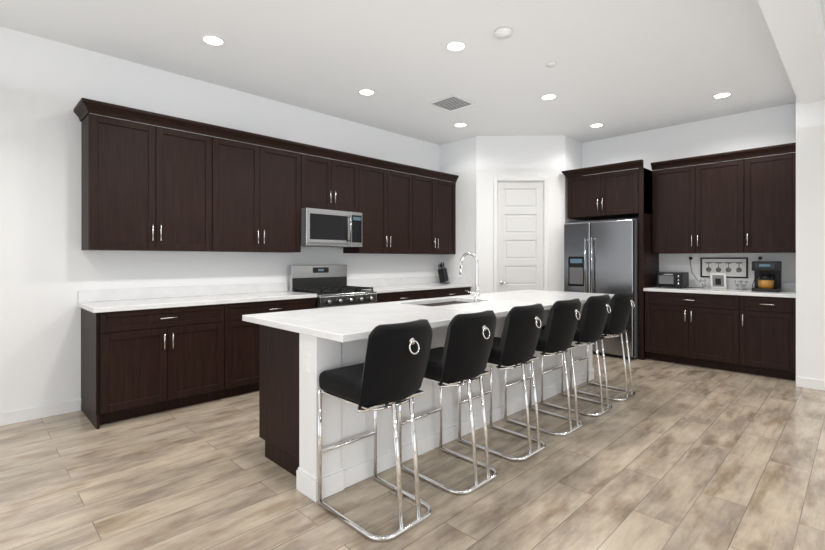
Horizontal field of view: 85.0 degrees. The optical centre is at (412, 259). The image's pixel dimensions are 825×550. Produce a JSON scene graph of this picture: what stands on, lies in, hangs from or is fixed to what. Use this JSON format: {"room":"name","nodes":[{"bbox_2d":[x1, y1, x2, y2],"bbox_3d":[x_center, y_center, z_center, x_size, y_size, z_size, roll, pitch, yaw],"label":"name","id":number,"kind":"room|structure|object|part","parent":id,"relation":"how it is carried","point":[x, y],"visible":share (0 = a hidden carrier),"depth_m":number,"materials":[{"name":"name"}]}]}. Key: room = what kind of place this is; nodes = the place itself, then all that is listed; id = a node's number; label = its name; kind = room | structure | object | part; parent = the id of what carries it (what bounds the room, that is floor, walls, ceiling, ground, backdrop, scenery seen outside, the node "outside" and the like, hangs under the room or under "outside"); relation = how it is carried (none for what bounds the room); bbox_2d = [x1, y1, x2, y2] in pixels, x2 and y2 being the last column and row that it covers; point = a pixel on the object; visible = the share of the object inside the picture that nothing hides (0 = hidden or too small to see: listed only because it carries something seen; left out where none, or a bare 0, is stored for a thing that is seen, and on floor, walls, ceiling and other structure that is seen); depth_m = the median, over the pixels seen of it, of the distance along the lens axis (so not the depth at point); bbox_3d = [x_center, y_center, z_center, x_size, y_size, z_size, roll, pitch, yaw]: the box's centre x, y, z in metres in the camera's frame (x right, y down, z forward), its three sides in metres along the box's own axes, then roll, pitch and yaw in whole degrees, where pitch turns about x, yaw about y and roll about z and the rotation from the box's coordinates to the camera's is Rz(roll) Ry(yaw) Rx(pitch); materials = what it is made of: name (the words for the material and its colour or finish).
{"room":"kitchen","nodes":[
{"label":"kitchen","id":0,"kind":"room"},
{"bbox_2d":[0,26,439,412],"bbox_3d":[-2.408,-0.260,4.388,0.150,3.100,11.200,0,0,45],"label":"wall","id":1,"kind":"structure","parent":0,"point":[44,267],"depth_m":3.81,"materials":[{"name":"paint"}]},
{"bbox_2d":[73,98,458,253],"bbox_3d":[-1.085,-0.677,5.330,0.383,1.195,4.673,0,0,45],"label":"upper cabinet","id":2,"kind":"object","parent":1,"relation":"attached to","point":[145,187],"visible":0.96,"depth_m":4.40,"materials":[{"name":"brown wood"}]},
{"bbox_2d":[301,207,361,246],"bbox_3d":[-1.018,-0.363,5.345,0.458,0.417,0.790,0,0,45],"label":"microwave","id":3,"kind":"object","parent":2,"relation":"attached to","point":[319,227],"visible":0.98,"depth_m":5.17,"materials":[{"name":"silver metal"}]},
{"bbox_2d":[0,377,824,425],"bbox_3d":[0.395,1.240,3.711,13.448,0.100,5.707,0,0,-3],"label":"baseboard","id":4,"kind":"structure","parent":1,"relation":"attached to","point":[11,417],"depth_m":3.70,"materials":[{"name":"paint"}]},
{"bbox_2d":[0,353,824,549],"bbox_3d":[0.827,1.340,1.153,9.400,0.100,11.200,0,0,45],"label":"floor","id":5,"kind":"structure","parent":0,"point":[698,458],"depth_m":2.64,"materials":[{"name":"wood"}]},
{"bbox_2d":[81,298,315,428],"bbox_3d":[-1.918,0.848,4.306,0.654,0.885,1.946,0,0,45],"label":"base cabinet","id":6,"kind":"object","parent":5,"relation":"on","point":[135,363],"visible":0.76,"depth_m":3.79,"materials":[{"name":"brown wood"}]},
{"bbox_2d":[78,276,471,312],"bbox_3d":[-0.985,0.334,5.251,0.638,0.138,4.643,0,0,45],"label":"countertop","id":7,"kind":"structure","parent":6,"relation":"on","point":[108,300],"depth_m":4.44,"materials":[{"name":"white stone"}]},
{"bbox_2d":[438,262,448,283],"bbox_3d":[0.478,0.203,6.904,0.178,0.322,0.100,0,0,45],"label":"knife block","id":8,"kind":"object","parent":7,"relation":"on","point":[442,272],"visible":1,"depth_m":6.88,"materials":[{"name":"black plastic"}]},
{"bbox_2d":[289,265,376,307],"bbox_3d":[-0.908,0.677,5.235,0.712,1.225,0.782,0,0,45],"label":"stove","id":9,"kind":"object","parent":5,"relation":"on","point":[329,282],"visible":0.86,"depth_m":5.22,"materials":[{"name":"silver metal"}]},
{"bbox_2d":[318,319,432,540],"bbox_3d":[-0.173,0.797,2.323,0.533,0.985,0.439,0,0,45],"label":"stool","id":10,"kind":"object","parent":5,"relation":"on","point":[391,374],"visible":1,"depth_m":2.17,"materials":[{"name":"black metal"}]},
{"bbox_2d":[375,287,469,302],"bbox_3d":[-0.002,0.848,6.222,0.654,0.885,1.880,0,0,45],"label":"base cabinet","id":11,"kind":"object","parent":5,"relation":"on","point":[434,293],"visible":0.2,"depth_m":5.93,"materials":[{"name":"brown wood"}]},
{"bbox_2d":[242,290,613,501],"bbox_3d":[0.525,0.828,3.824,1.105,0.925,3.550,0,0,45],"label":"kitchen island","id":12,"kind":"object","parent":5,"relation":"on","point":[295,346],"visible":0.66,"depth_m":2.82,"materials":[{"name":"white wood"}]},
{"bbox_2d":[459,252,479,302],"bbox_3d":[0.476,0.151,3.843,0.218,0.426,0.089,0,0,45],"label":"faucet","id":13,"kind":"object","parent":12,"relation":"on","point":[476,294],"visible":1,"depth_m":3.79,"materials":[{"name":"silver metal"}]},
{"bbox_2d":[398,310,497,494],"bbox_3d":[0.237,0.797,2.733,0.533,0.985,0.439,0,0,45],"label":"stool","id":14,"kind":"object","parent":5,"relation":"on","point":[463,358],"visible":0.94,"depth_m":2.55,"materials":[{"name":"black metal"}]},
{"bbox_2d":[458,304,545,460],"bbox_3d":[0.647,0.797,3.143,0.533,0.985,0.439,0,0,45],"label":"stool","id":15,"kind":"object","parent":5,"relation":"on","point":[517,344],"visible":0.94,"depth_m":2.96,"materials":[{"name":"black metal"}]},
{"bbox_2d":[504,298,582,435],"bbox_3d":[1.057,0.797,3.553,0.533,0.985,0.439,0,0,45],"label":"stool","id":16,"kind":"object","parent":5,"relation":"on","point":[557,337],"visible":0.9,"depth_m":3.37,"materials":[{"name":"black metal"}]},
{"bbox_2d":[541,294,612,415],"bbox_3d":[1.467,0.797,3.963,0.533,0.985,0.439,0,0,45],"label":"stool","id":17,"kind":"object","parent":5,"relation":"on","point":[590,327],"visible":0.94,"depth_m":3.77,"materials":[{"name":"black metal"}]},
{"bbox_2d":[569,291,635,400],"bbox_3d":[1.863,0.797,4.359,0.533,0.985,0.439,0,0,45],"label":"stool","id":18,"kind":"object","parent":5,"relation":"on","point":[621,302],"visible":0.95,"depth_m":4.17,"materials":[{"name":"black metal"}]},
{"bbox_2d":[564,213,658,359],"bbox_3d":[2.751,0.348,6.272,1.010,1.883,0.836,0,0,45],"label":"refrigerator","id":19,"kind":"object","parent":5,"relation":"on","point":[602,257],"depth_m":5.91,"materials":[{"name":"silver metal"}]},
{"bbox_3d":[3.160,0.348,6.010,0.060,1.883,0.628,0,0,45],"label":"fridge side panel","id":20,"kind":"part","parent":19,"relation":"part of","materials":[{"name":"brown wood"}]},
{"bbox_2d":[645,291,795,380],"bbox_3d":[3.707,0.848,5.445,1.491,0.885,0.654,0,0,45],"label":"base cabinet","id":21,"kind":"object","parent":5,"relation":"on","point":[756,335],"visible":0.95,"depth_m":5.18,"materials":[{"name":"brown wood"}]},
{"bbox_2d":[643,280,795,297],"bbox_3d":[3.709,0.334,5.454,1.499,0.138,0.638,0,0,45],"label":"countertop","id":22,"kind":"structure","parent":21,"relation":"on","point":[788,288],"depth_m":5.31,"materials":[{"name":"white stone"}]},
{"bbox_2d":[657,272,688,287],"bbox_3d":[3.381,0.264,5.856,0.300,0.200,0.336,0,0,45],"label":"toaster oven","id":23,"kind":"object","parent":22,"relation":"on","point":[664,279],"visible":1,"depth_m":5.75,"materials":[{"name":"black plastic"}]},
{"bbox_2d":[688,259,705,287],"bbox_3d":[3.659,0.181,5.795,0.186,0.363,0.176,0,0,45],"label":"power cord","id":24,"kind":"object","parent":22,"relation":"on","point":[690,259],"visible":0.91,"depth_m":5.84,"materials":[{"name":"black plastic"}]},
{"bbox_2d":[700,279,705,287],"bbox_3d":[3.677,0.309,5.699,0.068,0.110,0.068,0,0,45],"label":"glass votive","id":25,"kind":"object","parent":22,"relation":"on","point":[702,281],"visible":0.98,"depth_m":5.69,"materials":[{"name":"white"}]},
{"bbox_2d":[710,273,726,288],"bbox_3d":[3.838,0.266,5.648,0.170,0.199,0.050,0,0,45],"label":"photo frame","id":26,"kind":"object","parent":22,"relation":"on","point":[717,280],"visible":0.99,"depth_m":5.64,"materials":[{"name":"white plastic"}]},
{"bbox_2d":[734,280,740,289],"bbox_3d":[3.946,0.309,5.459,0.068,0.110,0.068,0,0,45],"label":"glass votive","id":27,"kind":"object","parent":22,"relation":"on","point":[737,282],"visible":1,"depth_m":5.44,"materials":[{"name":"white"}]},
{"bbox_2d":[741,281,747,289],"bbox_3d":[3.967,0.309,5.381,0.068,0.110,0.068,0,0,45],"label":"glass votive","id":28,"kind":"object","parent":22,"relation":"on","point":[744,283],"visible":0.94,"depth_m":5.37,"materials":[{"name":"white"}]},
{"bbox_2d":[752,261,781,291],"bbox_3d":[4.072,0.192,5.174,0.242,0.345,0.284,0,0,45],"label":"coffee maker","id":29,"kind":"object","parent":22,"relation":"on","point":[767,274],"visible":1,"depth_m":5.11,"materials":[{"name":"black plastic"}]},
{"bbox_2d":[0,0,824,144],"bbox_3d":[0.827,-1.870,1.153,11.200,0.120,9.400,0,0,-45],"label":"ceiling","id":30,"kind":"structure","parent":0,"point":[625,66],"depth_m":3.99,"materials":[{"name":"paint"}]},
{"bbox_2d":[202,35,223,45],"bbox_3d":[-1.641,-1.805,3.705,0.172,0.014,0.172,0,0,45],"label":"recessed light","id":31,"kind":"object","parent":30,"relation":"in","point":[214,40],"visible":1,"depth_m":3.70,"materials":[{"name":"paint"}]},
{"bbox_2d":[359,89,374,94],"bbox_3d":[-0.495,-1.805,4.851,0.172,0.014,0.172,0,0,45],"label":"recessed light","id":32,"kind":"object","parent":30,"relation":"in","point":[362,91],"visible":1,"depth_m":4.85,"materials":[{"name":"paint"}]},
{"bbox_2d":[429,95,474,110],"bbox_3d":[0.460,-1.801,5.197,0.380,0.016,0.380,0,0,45],"label":"ceiling vent","id":33,"kind":"object","parent":30,"relation":"in","point":[453,102],"visible":1,"depth_m":5.17,"materials":[{"name":"metal"}]},
{"bbox_2d":[446,41,465,50],"bbox_3d":[0.368,-1.805,3.804,0.172,0.014,0.172,0,0,45],"label":"recessed light","id":34,"kind":"object","parent":30,"relation":"in","point":[453,45],"visible":1,"depth_m":3.79,"materials":[{"name":"paint"}]},
{"bbox_2d":[454,123,466,126],"bbox_3d":[0.643,-1.805,6.032,0.172,0.014,0.172,0,0,45],"label":"recessed light","id":35,"kind":"object","parent":30,"relation":"in","point":[456,124],"visible":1,"depth_m":6.03,"materials":[{"name":"paint"}]},
{"bbox_2d":[495,27,512,38],"bbox_3d":[0.721,-1.792,3.564,0.140,0.034,0.140,0,0,45],"label":"smoke detector","id":36,"kind":"object","parent":30,"relation":"attached to","point":[502,32],"visible":1,"depth_m":3.53,"materials":[{"name":"white plastic"}]},
{"bbox_2d":[541,94,556,99],"bbox_3d":[1.513,-1.805,4.992,0.172,0.014,0.172,0,0,45],"label":"recessed light","id":37,"kind":"object","parent":30,"relation":"in","point":[546,96],"visible":1,"depth_m":4.98,"materials":[{"name":"paint"}]},
{"bbox_2d":[546,61,555,66],"bbox_3d":[1.280,-1.800,4.151,0.090,0.019,0.090,0,0,45],"label":"detector","id":38,"kind":"object","parent":30,"relation":"attached to","point":[552,63],"depth_m":4.13,"materials":[{"name":"white plastic"}]},
{"bbox_2d":[590,123,602,127],"bbox_3d":[2.475,-1.805,6.053,0.172,0.014,0.172,0,0,45],"label":"recessed light","id":39,"kind":"object","parent":30,"relation":"in","point":[595,125],"visible":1,"depth_m":6.05,"materials":[{"name":"paint"}]},
{"bbox_2d":[713,92,731,97],"bbox_3d":[3.401,-1.805,4.943,0.172,0.014,0.172,0,0,45],"label":"recessed light","id":40,"kind":"object","parent":30,"relation":"in","point":[723,94],"visible":1,"depth_m":4.94,"materials":[{"name":"paint"}]},
{"bbox_2d":[440,135,581,294],"bbox_3d":[1.517,-0.260,6.846,2.203,3.100,0.571,0,0,4],"label":"wall","id":41,"kind":"structure","parent":0,"point":[477,160],"depth_m":6.59,"materials":[{"name":"paint"}]},
{"bbox_2d":[498,182,543,291],"bbox_3d":[1.585,0.073,6.580,0.672,2.418,0.090,0,0,2],"label":"pantry door","id":42,"kind":"structure","parent":41,"relation":"in","point":[520,204],"depth_m":6.59,"materials":[{"name":"paint"}]},
{"bbox_2d":[494,177,547,291],"bbox_3d":[1.582,0.045,6.626,0.790,2.490,0.128,0,0,2],"label":"door frame","id":43,"kind":"structure","parent":41,"relation":"attached to","point":[544,180],"depth_m":6.57,"materials":[{"name":"paint"}]},
{"bbox_2d":[582,103,795,281],"bbox_3d":[3.037,-0.260,6.721,4.250,3.100,0.200,0,0,45],"label":"wall","id":44,"kind":"structure","parent":0,"point":[776,125],"depth_m":5.85,"materials":[{"name":"paint"}]},
{"bbox_2d":[562,159,651,220],"bbox_3d":[2.778,-0.935,6.353,1.085,0.680,0.683,0,0,45],"label":"upper cabinet","id":45,"kind":"object","parent":44,"relation":"attached to","point":[619,194],"visible":0.97,"depth_m":6.08,"materials":[{"name":"brown wood"}]},
{"bbox_2d":[688,256,693,264],"bbox_3d":[3.670,0.013,5.924,0.057,0.106,0.028,0,0,45],"label":"outlet plates","id":46,"kind":"object","parent":44,"relation":"attached to","point":[689,257],"depth_m":5.93,"materials":[{"name":"white plastic"}]},
{"bbox_2d":[651,142,795,253],"bbox_3d":[3.802,-0.677,5.541,1.491,1.195,0.383,0,0,45],"label":"upper cabinet","id":47,"kind":"object","parent":44,"relation":"attached to","point":[744,205],"visible":0.9,"depth_m":5.38,"materials":[{"name":"brown wood"}]},
{"bbox_2d":[700,257,747,277],"bbox_3d":[3.923,0.102,5.677,0.500,0.255,0.020,0,0,45],"label":"picture frame","id":48,"kind":"object","parent":44,"relation":"attached to","point":[734,267],"visible":0.97,"depth_m":5.65,"materials":[{"name":"black wood"}]},
{"bbox_2d":[757,255,763,260],"bbox_3d":[4.185,-0.018,5.409,0.057,0.060,0.028,0,0,45],"label":"outlet plates","id":49,"kind":"object","parent":44,"relation":"attached to","point":[760,257],"depth_m":5.41,"materials":[{"name":"white plastic"}]},
{"bbox_2d":[758,0,824,103],"bbox_3d":[0.403,-1.690,0.870,0.240,0.240,10.200,0,0,45],"label":"header beam","id":50,"kind":"structure","parent":0,"point":[796,27],"depth_m":3.26,"materials":[{"name":"paint"}]},
{"bbox_2d":[796,97,824,379],"bbox_3d":[6.007,-0.260,3.186,4.950,3.100,1.000,0,0,45],"label":"wall","id":51,"kind":"structure","parent":0,"point":[810,117],"depth_m":4.50,"materials":[{"name":"paint"}]}
]}

